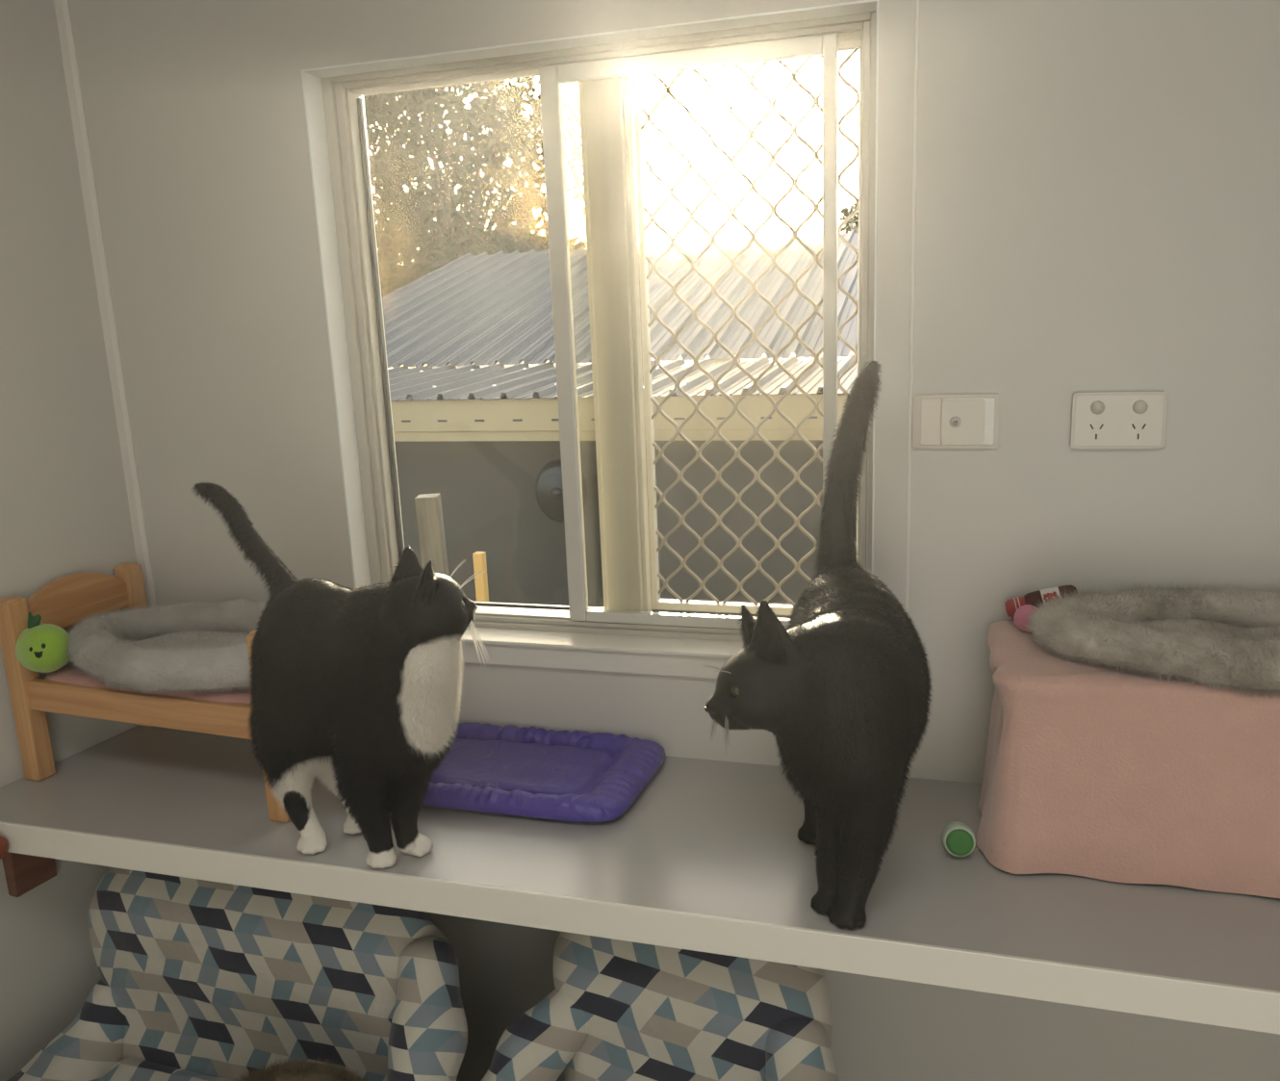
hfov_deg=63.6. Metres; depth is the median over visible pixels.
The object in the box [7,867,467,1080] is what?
tub chair
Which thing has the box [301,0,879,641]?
window
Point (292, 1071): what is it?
cat
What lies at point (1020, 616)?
ball
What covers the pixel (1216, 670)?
cushion
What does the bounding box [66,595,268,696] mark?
bed
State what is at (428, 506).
timber post
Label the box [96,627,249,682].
cushion
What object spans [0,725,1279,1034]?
shelf
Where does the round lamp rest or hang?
attached to the outbuilding
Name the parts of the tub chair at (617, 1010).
armrest, armrest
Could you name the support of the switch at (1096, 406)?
attached to the power outlet at (1133, 419)
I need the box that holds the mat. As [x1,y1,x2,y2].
[422,721,665,821]
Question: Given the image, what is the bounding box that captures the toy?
[15,611,71,672]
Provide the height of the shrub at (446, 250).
3.380 m
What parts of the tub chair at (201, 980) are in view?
armrest, seat, armrest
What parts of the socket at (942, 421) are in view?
plate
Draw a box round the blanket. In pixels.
[975,619,1279,897]
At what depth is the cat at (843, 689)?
1.19 m
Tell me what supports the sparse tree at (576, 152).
on the ground
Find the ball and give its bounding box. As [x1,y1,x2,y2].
[1013,604,1038,632]
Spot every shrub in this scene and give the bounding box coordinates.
[378,229,586,297]
[837,202,858,233]
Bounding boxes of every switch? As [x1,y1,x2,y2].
[1090,400,1104,413]
[1132,400,1148,413]
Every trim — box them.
[53,0,157,608]
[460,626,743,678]
[905,0,919,614]
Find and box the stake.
[472,551,488,601]
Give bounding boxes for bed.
[0,562,363,822]
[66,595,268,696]
[1023,580,1279,699]
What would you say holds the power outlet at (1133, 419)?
attached to the wall at (1098, 181)
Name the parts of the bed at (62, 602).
post, headboard, post, rail, post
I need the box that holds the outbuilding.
[382,229,858,617]
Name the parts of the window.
glass pane, sash frame, grille frame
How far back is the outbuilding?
6.44 m
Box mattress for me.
[44,663,254,704]
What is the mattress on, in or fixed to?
on the bed at (62, 602)
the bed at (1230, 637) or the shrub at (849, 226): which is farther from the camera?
the shrub at (849, 226)
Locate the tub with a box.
[941,819,975,856]
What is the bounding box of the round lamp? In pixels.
[535,459,587,522]
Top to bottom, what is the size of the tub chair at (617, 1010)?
0.718 m
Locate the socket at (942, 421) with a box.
[912,393,999,448]
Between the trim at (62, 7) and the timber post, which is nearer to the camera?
the trim at (62, 7)
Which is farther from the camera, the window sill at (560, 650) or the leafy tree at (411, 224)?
the leafy tree at (411, 224)
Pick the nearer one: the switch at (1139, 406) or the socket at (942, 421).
the switch at (1139, 406)
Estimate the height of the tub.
0.045 m
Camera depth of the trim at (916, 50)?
1.43 m
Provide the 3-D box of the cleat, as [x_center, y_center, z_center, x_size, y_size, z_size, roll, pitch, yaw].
[-1.021,0.512,1.720,0.022,0.138,0.075,3,14,23]
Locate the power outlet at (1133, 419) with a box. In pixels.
[1070,390,1167,448]
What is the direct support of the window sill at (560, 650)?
attached to the wall at (1098, 181)
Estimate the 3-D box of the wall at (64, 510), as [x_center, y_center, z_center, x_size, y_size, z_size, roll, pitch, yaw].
[-1.544,0.174,0.608,0.100,2.550,2.900,3,14,23]
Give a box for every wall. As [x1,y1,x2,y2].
[0,0,138,1080]
[69,0,1279,1080]
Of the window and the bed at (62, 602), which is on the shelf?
the bed at (62, 602)
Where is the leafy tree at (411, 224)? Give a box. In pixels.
[362,76,567,267]
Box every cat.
[191,482,490,869]
[233,1054,372,1080]
[703,359,933,929]
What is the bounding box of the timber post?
[414,492,449,576]
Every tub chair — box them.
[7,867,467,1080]
[481,931,838,1080]
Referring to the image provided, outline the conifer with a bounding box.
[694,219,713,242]
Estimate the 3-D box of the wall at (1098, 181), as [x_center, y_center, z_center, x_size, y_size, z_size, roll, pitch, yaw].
[-0.003,-0.123,1.667,3.450,2.550,0.120,2,13,17]
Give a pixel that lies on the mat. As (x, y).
(576, 776)
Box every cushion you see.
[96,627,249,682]
[1072,610,1279,691]
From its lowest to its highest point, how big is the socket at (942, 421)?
0.076 m
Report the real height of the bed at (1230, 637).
0.065 m
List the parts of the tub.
lid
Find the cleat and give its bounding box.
[1,851,56,896]
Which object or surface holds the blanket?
on the shelf
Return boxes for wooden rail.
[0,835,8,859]
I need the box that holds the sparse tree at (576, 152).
[561,81,585,216]
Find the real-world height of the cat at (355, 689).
0.498 m

